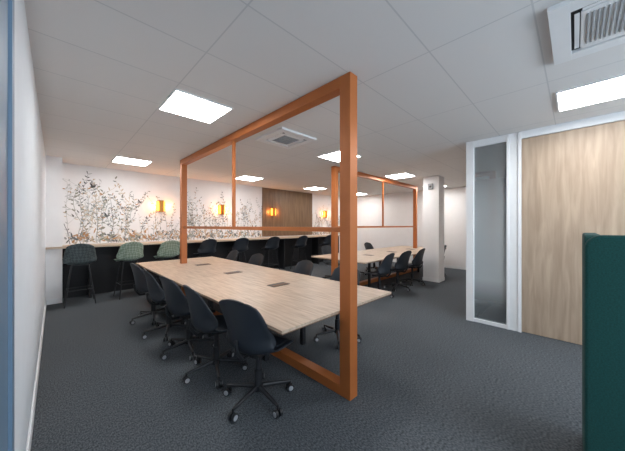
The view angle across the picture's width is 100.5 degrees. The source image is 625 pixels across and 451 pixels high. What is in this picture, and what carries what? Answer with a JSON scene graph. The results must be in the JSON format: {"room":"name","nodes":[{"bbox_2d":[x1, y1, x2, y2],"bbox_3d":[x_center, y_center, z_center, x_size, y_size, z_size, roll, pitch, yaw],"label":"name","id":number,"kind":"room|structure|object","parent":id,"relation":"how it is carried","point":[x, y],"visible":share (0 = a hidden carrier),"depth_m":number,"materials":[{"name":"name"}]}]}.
{"room":"open-plan office","nodes":[
{"label":"open-plan office","id":0,"kind":"room"},
{"bbox_2d":[14,0,45,450],"bbox_3d":[-1.640,0.090,1.387,0.120,2.820,10.920,0,0,-45],"label":"wall","id":1,"kind":"structure","parent":0,"point":[29,150],"depth_m":1.66,"materials":[{"name":"paint"}]},
{"bbox_2d":[0,0,13,450],"bbox_3d":[-0.690,0.095,0.528,0.022,2.810,1.220,0,0,-45],"label":"door","id":2,"kind":"structure","parent":1,"relation":"in","point":[6,6],"depth_m":0.89,"materials":[{"name":"blue"}]},
{"bbox_2d":[26,299,46,450],"bbox_3d":[-3.084,1.445,2.942,0.014,0.110,5.520,0,0,-45],"label":"baseboard","id":3,"kind":"structure","parent":1,"relation":"attached to","point":[31,422],"depth_m":2.18,"materials":[{"name":"white paint"}]},
{"bbox_2d":[62,163,339,252],"bbox_3d":[-1.916,0.090,8.881,10.270,2.820,0.120,0,0,-45],"label":"wall","id":4,"kind":"structure","parent":0,"point":[167,188],"depth_m":6.65,"materials":[{"name":"paint"}]},
{"bbox_2d":[156,200,164,211],"bbox_3d":[-3.924,-0.500,6.737,0.200,0.300,0.090,0,0,-45],"label":"wall sconce","id":5,"kind":"object","parent":4,"relation":"attached to","point":[160,205],"visible":1,"depth_m":6.69,"materials":[{"name":"gold metal"}]},
{"bbox_2d":[62,172,339,243],"bbox_3d":[-1.811,-0.406,8.896,9.804,1.621,0.002,0,0,-45],"label":"wall mural","id":6,"kind":"object","parent":4,"relation":"attached to","point":[83,235],"visible":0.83,"depth_m":6.33},
{"bbox_2d":[218,205,224,214],"bbox_3d":[-2.751,-0.480,7.898,0.200,0.300,0.090,0,0,-45],"label":"wall sconce","id":7,"kind":"object","parent":4,"relation":"attached to","point":[221,208],"visible":1,"depth_m":7.85,"materials":[{"name":"gold metal"}]},
{"bbox_2d":[262,187,311,236],"bbox_3d":[-0.875,-0.465,9.803,2.407,1.690,0.028,0,0,-45],"label":"wood panel","id":8,"kind":"object","parent":4,"relation":"attached to","point":[293,208],"visible":0.94,"depth_m":9.69,"materials":[{"name":"brown wood"}]},
{"bbox_2d":[270,208,275,215],"bbox_3d":[-1.382,-0.480,9.216,0.200,0.300,0.090,0,0,-45],"label":"wall sconce","id":9,"kind":"object","parent":8,"relation":"attached to","point":[272,210],"visible":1,"depth_m":9.18,"materials":[{"name":"gold metal"}]},
{"bbox_2d":[31,261,582,450],"bbox_3d":[1.925,1.550,5.000,10.270,0.100,11.040,0,0,-45],"label":"floor","id":10,"kind":"structure","parent":0,"point":[430,377],"depth_m":2.42,"materials":[{"name":"carpet"}]},
{"bbox_2d":[46,156,61,299],"bbox_3d":[-5.152,0.090,5.185,0.230,2.820,0.580,0,0,-45],"label":"pilaster","id":11,"kind":"object","parent":10,"relation":"on","point":[53,164],"visible":0.79,"depth_m":4.97,"materials":[{"name":"paint"}]},
{"bbox_2d":[47,298,61,304],"bbox_3d":[-4.939,1.450,4.979,0.216,0.100,0.014,0,0,-45],"label":"baseboard","id":12,"kind":"structure","parent":11,"relation":"attached to","point":[56,300],"depth_m":4.97,"materials":[{"name":"white paint"}]},
{"bbox_2d":[62,243,96,307],"bbox_3d":[-4.466,0.917,4.995,0.495,1.170,0.515,0,0,-44],"label":"bar stool","id":13,"kind":"object","parent":10,"relation":"on","point":[81,254],"visible":1,"depth_m":4.86,"materials":[{"name":"patterned fabric"},{"name":"black metal"}]},
{"bbox_2d":[113,242,143,299],"bbox_3d":[-3.909,0.917,5.547,0.515,1.170,0.495,0,0,39],"label":"bar stool","id":14,"kind":"object","parent":10,"relation":"on","point":[129,251],"visible":0.92,"depth_m":5.40,"materials":[{"name":"green patterned fabric"},{"name":"black metal"}]},
{"bbox_2d":[129,263,174,324],"bbox_3d":[-2.566,1.034,4.154,0.626,0.932,0.595,0,0,39],"label":"swivel chair","id":15,"kind":"object","parent":10,"relation":"on","point":[140,284],"visible":0.78,"depth_m":3.95,"materials":[{"name":"black plastic"}]},
{"bbox_2d":[141,268,186,341],"bbox_3d":[-2.027,1.034,3.623,0.595,0.932,0.626,0,0,-41],"label":"swivel chair","id":16,"kind":"object","parent":10,"relation":"on","point":[156,293],"visible":0.7,"depth_m":3.43,"materials":[{"name":"black plastic"}]},
{"bbox_2d":[154,240,179,284],"bbox_3d":[-3.383,0.917,6.067,0.515,1.170,0.495,0,0,40],"label":"bar stool","id":17,"kind":"object","parent":10,"relation":"on","point":[168,249],"visible":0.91,"depth_m":5.92,"materials":[{"name":"green fabric"}]},
{"bbox_2d":[159,276,215,360],"bbox_3d":[-1.504,1.034,3.123,0.626,0.932,0.595,0,0,39],"label":"swivel chair","id":18,"kind":"object","parent":10,"relation":"on","point":[176,301],"visible":0.79,"depth_m":2.92,"materials":[{"name":"black plastic"}]},
{"bbox_2d":[46,235,339,298],"bbox_3d":[-2.115,0.955,8.159,8.728,1.090,0.615,0,0,-45],"label":"bar counter","id":19,"kind":"object","parent":10,"relation":"on","point":[104,271],"depth_m":6.38,"materials":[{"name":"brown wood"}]},
{"bbox_2d":[193,239,216,257],"bbox_3d":[-2.750,0.917,6.693,0.515,1.170,0.495,0,0,39],"label":"bar stool","id":20,"kind":"object","parent":10,"relation":"on","point":[207,247],"visible":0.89,"depth_m":6.54,"materials":[{"name":"black fabric"}]},
{"bbox_2d":[182,285,247,387],"bbox_3d":[-1.006,1.034,2.663,0.595,0.932,0.626,0,0,-43],"label":"swivel chair","id":21,"kind":"object","parent":10,"relation":"on","point":[209,324],"visible":0.87,"depth_m":2.49,"materials":[{"name":"black plastic"}]},
{"bbox_2d":[226,250,237,260],"bbox_3d":[-1.962,1.034,5.796,0.595,0.932,0.626,0,0,-43],"label":"swivel chair","id":22,"kind":"object","parent":10,"relation":"on","point":[232,255],"visible":0.15,"depth_m":6.00,"materials":[{"name":"black plastic"}]},
{"bbox_2d":[228,238,248,262],"bbox_3d":[-2.077,0.917,7.359,0.495,1.170,0.515,0,0,-44],"label":"bar stool","id":23,"kind":"object","parent":10,"relation":"on","point":[241,244],"visible":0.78,"depth_m":7.20,"materials":[{"name":"black fabric"}]},
{"bbox_2d":[248,253,263,265],"bbox_3d":[-1.259,1.034,5.086,0.626,0.932,0.595,0,0,43],"label":"swivel chair","id":24,"kind":"object","parent":10,"relation":"on","point":[256,259],"visible":0.18,"depth_m":5.29,"materials":[{"name":"black plastic"}]},
{"bbox_2d":[219,299,293,422],"bbox_3d":[-0.480,1.034,2.232,0.626,0.932,0.595,0,0,29],"label":"swivel chair","id":25,"kind":"object","parent":10,"relation":"on","point":[248,333],"visible":1,"depth_m":2.03,"materials":[{"name":"black plastic"}]},
{"bbox_2d":[136,256,390,360],"bbox_3d":[-1.343,1.127,4.130,1.580,0.746,4.796,0,0,-45],"label":"meeting table","id":26,"kind":"object","parent":10,"relation":"on","point":[287,301],"visible":0.88,"depth_m":3.14,"materials":[{"name":"brown wood"}]},
{"bbox_2d":[180,72,356,400],"bbox_3d":[-1.140,0.092,3.768,0.104,2.816,4.260,0,0,-45],"label":"frame","id":27,"kind":"object","parent":10,"relation":"on","point":[345,385],"visible":0.85,"depth_m":2.29,"materials":[{"name":"orange wood"}]},
{"bbox_2d":[261,236,279,269],"bbox_3d":[-1.297,0.917,8.131,0.495,1.170,0.515,0,0,-40],"label":"bar stool","id":28,"kind":"object","parent":10,"relation":"on","point":[272,244],"visible":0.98,"depth_m":7.98,"materials":[{"name":"black fabric"}]},
{"bbox_2d":[290,235,307,268],"bbox_3d":[-0.443,0.917,8.976,0.495,1.170,0.515,0,0,-44],"label":"bar stool","id":29,"kind":"object","parent":10,"relation":"on","point":[301,242],"visible":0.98,"depth_m":8.81,"materials":[{"name":"black fabric"}]},
{"bbox_2d":[293,260,313,275],"bbox_3d":[-0.287,1.034,4.103,0.595,0.932,0.626,0,0,-40],"label":"swivel chair","id":30,"kind":"object","parent":10,"relation":"on","point":[305,267],"visible":0.14,"depth_m":4.29,"materials":[{"name":"black plastic"}]},
{"bbox_2d":[318,234,330,264],"bbox_3d":[0.551,0.917,9.960,0.495,1.170,0.515,0,0,-40],"label":"bar stool","id":31,"kind":"object","parent":10,"relation":"on","point":[327,241],"visible":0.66,"depth_m":9.76,"materials":[{"name":"black fabric"}]},
{"bbox_2d":[321,246,339,278],"bbox_3d":[0.532,1.034,7.142,0.626,0.932,0.595,0,0,-41],"label":"swivel chair","id":32,"kind":"object","parent":10,"relation":"on","point":[324,249],"visible":0.37,"depth_m":7.26,"materials":[{"name":"black plastic"}]},
{"bbox_2d":[314,267,361,348],"bbox_3d":[0.343,1.034,3.467,0.626,0.932,0.595,0,0,38],"label":"swivel chair","id":33,"kind":"object","parent":10,"relation":"on","point":[335,276],"visible":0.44,"depth_m":3.43,"materials":[{"name":"black plastic"}]},
{"bbox_2d":[364,242,377,271],"bbox_3d":[2.023,1.034,8.618,0.626,0.932,0.595,0,0,-45],"label":"swivel chair","id":34,"kind":"object","parent":10,"relation":"on","point":[367,245],"visible":0.52,"depth_m":8.77,"materials":[{"name":"black plastic"}]},
{"bbox_2d":[331,166,416,285],"bbox_3d":[1.968,0.092,7.266,4.260,2.816,0.104,0,0,-45],"label":"frame","id":35,"kind":"object","parent":10,"relation":"on","point":[335,170],"visible":0.81,"depth_m":6.57,"materials":[{"name":"orange wood"}]},
{"bbox_2d":[311,246,446,286],"bbox_3d":[2.225,1.127,7.576,4.796,0.746,1.580,0,0,-45],"label":"meeting table","id":36,"kind":"object","parent":10,"relation":"on","point":[369,256],"visible":0.71,"depth_m":6.81,"materials":[{"name":"brown wood"}]},
{"bbox_2d":[365,253,394,297],"bbox_3d":[1.453,1.034,5.571,0.595,0.932,0.626,0,0,41],"label":"swivel chair","id":37,"kind":"object","parent":10,"relation":"on","point":[384,268],"visible":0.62,"depth_m":5.38,"materials":[{"name":"black plastic"}]},
{"bbox_2d":[383,250,411,291],"bbox_3d":[2.019,1.034,6.131,0.626,0.932,0.595,0,0,-40],"label":"swivel chair","id":38,"kind":"object","parent":10,"relation":"on","point":[402,262],"visible":0.94,"depth_m":5.94,"materials":[{"name":"black plastic"}]},
{"bbox_2d":[399,248,424,285],"bbox_3d":[2.590,1.034,6.696,0.595,0.932,0.626,0,0,42],"label":"swivel chair","id":39,"kind":"object","parent":10,"relation":"on","point":[417,261],"visible":0.84,"depth_m":6.52,"materials":[{"name":"black plastic"}]},
{"bbox_2d":[466,111,624,331],"bbox_3d":[4.033,0.090,2.598,0.112,2.820,4.420,0,0,-45],"label":"door frame","id":40,"kind":"structure","parent":10,"relation":"on","point":[513,141],"depth_m":3.73,"materials":[{"name":"white metal"}]},
{"bbox_2d":[474,214,505,293],"bbox_3d":[2.696,0.115,3.938,0.012,2.670,0.425,0,0,-45],"label":"window","id":41,"kind":"structure","parent":40,"relation":"in","point":[489,229],"depth_m":3.93,"materials":[{"name":"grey glass"}]},
{"bbox_2d":[522,120,624,344],"bbox_3d":[3.311,0.138,3.273,0.110,2.705,1.115,0,0,-45],"label":"door","id":42,"kind":"structure","parent":40,"relation":"in","point":[573,181],"depth_m":3.35,"materials":[{"name":"brown wood"}]},
{"bbox_2d":[582,233,624,450],"bbox_3d":[2.298,0.775,1.019,0.700,1.450,1.715,0,0,-45],"label":"partition panel","id":43,"kind":"object","parent":10,"relation":"on","point":[603,256],"visible":1,"depth_m":1.34,"materials":[{"name":"teal fabric"}]},
{"bbox_2d":[24,0,624,196],"bbox_3d":[1.925,-1.370,5.000,10.270,0.100,11.040,0,0,-45],"label":"ceiling","id":44,"kind":"structure","parent":0,"point":[435,77],"depth_m":2.37,"materials":[{"name":"tile"}]},
{"bbox_2d":[111,156,152,166],"bbox_3d":[-3.706,-1.312,5.337,0.600,0.014,0.600,0,0,-45],"label":"ceiling light panel","id":45,"kind":"object","parent":44,"relation":"attached to","point":[118,159],"depth_m":5.32,"materials":[{"name":"white plastic"}]},
{"bbox_2d":[158,88,232,123],"bbox_3d":[-1.314,-1.312,2.920,0.600,0.014,0.600,0,0,-45],"label":"ceiling light panel","id":46,"kind":"object","parent":44,"relation":"attached to","point":[182,103],"depth_m":2.88,"materials":[{"name":"white plastic"}]},
{"bbox_2d":[236,175,263,180],"bbox_3d":[-1.772,-1.312,7.250,0.600,0.014,0.600,0,0,-45],"label":"ceiling light panel","id":47,"kind":"object","parent":44,"relation":"attached to","point":[249,178],"depth_m":7.24,"materials":[{"name":"white plastic"}]},
{"bbox_2d":[255,127,316,148],"bbox_3d":[-0.404,-1.303,3.934,0.660,0.032,0.660,0,0,-45],"label":"air conditioner","id":48,"kind":"object","parent":44,"relation":"attached to","point":[283,137],"depth_m":3.86,"materials":[{"name":"white plastic"}]},
{"bbox_2d":[303,187,326,189],"bbox_3d":[0.084,-1.312,9.227,0.600,0.014,0.600,0,0,-45],"label":"ceiling light panel","id":49,"kind":"object","parent":44,"relation":"attached to","point":[310,188],"depth_m":9.20,"materials":[{"name":"white plastic"}]},
{"bbox_2d":[317,150,361,161],"bbox_3d":[0.514,-1.312,4.940,0.600,0.014,0.600,0,0,-45],"label":"ceiling light panel","id":50,"kind":"object","parent":44,"relation":"attached to","point":[333,156],"depth_m":4.93,"materials":[{"name":"white plastic"}]},
{"bbox_2d":[385,173,414,178],"bbox_3d":[2.320,-1.312,6.896,0.600,0.014,0.600,0,0,-45],"label":"ceiling light panel","id":51,"kind":"object","parent":44,"relation":"attached to","point":[401,175],"depth_m":6.83,"materials":[{"name":"white plastic"}]},
{"bbox_2d":[547,0,624,64],"bbox_3d":[1.946,-1.303,1.574,0.740,0.032,0.740,0,0,-45],"label":"air conditioner","id":52,"kind":"object","parent":44,"relation":"attached to","point":[577,28],"depth_m":1.69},
{"bbox_2d":[555,74,624,111],"bbox_3d":[2.828,-1.312,2.573,0.600,0.014,0.600,0,0,-45],"label":"ceiling light panel","id":53,"kind":"object","parent":44,"relation":"attached to","point":[612,88],"depth_m":2.58,"materials":[{"name":"white plastic"}]},
{"bbox_2d":[357,187,465,266],"bbox_3d":[5.574,0.090,8.527,0.120,2.820,10.920,0,0,-45],"label":"wall","id":54,"kind":"structure","parent":0,"point":[398,207],"depth_m":10.34,"materials":[{"name":"paint"}]},
{"bbox_2d":[392,260,465,269],"bbox_3d":[3.930,1.455,10.093,0.014,0.090,6.380,0,0,-45],"label":"baseboard","id":55,"kind":"structure","parent":54,"relation":"attached to","point":[445,266],"depth_m":9.10,"materials":[{"name":"white paint"}]},
{"bbox_2d":[423,175,443,278],"bbox_3d":[3.325,0.090,7.131,0.410,2.820,0.410,0,0,-45],"label":"column","id":56,"kind":"structure","parent":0,"point":[433,199],"depth_m":6.98,"materials":[{"name":"white paint"}]},
{"bbox_2d":[423,277,444,282],"bbox_3d":[3.321,1.455,7.127,0.422,0.090,0.434,0,0,-45],"label":"baseboard","id":57,"kind":"structure","parent":56,"relation":"attached to","point":[424,278],"depth_m":6.96,"materials":[{"name":"white paint"}]},
{"bbox_2d":[475,148,505,316],"bbox_3d":[4.348,0.090,5.949,5.250,2.820,0.100,0,0,-45],"label":"wall","id":58,"kind":"structure","parent":0,"point":[490,175],"depth_m":4.72,"materials":[{"name":"grey glass"}]}
]}

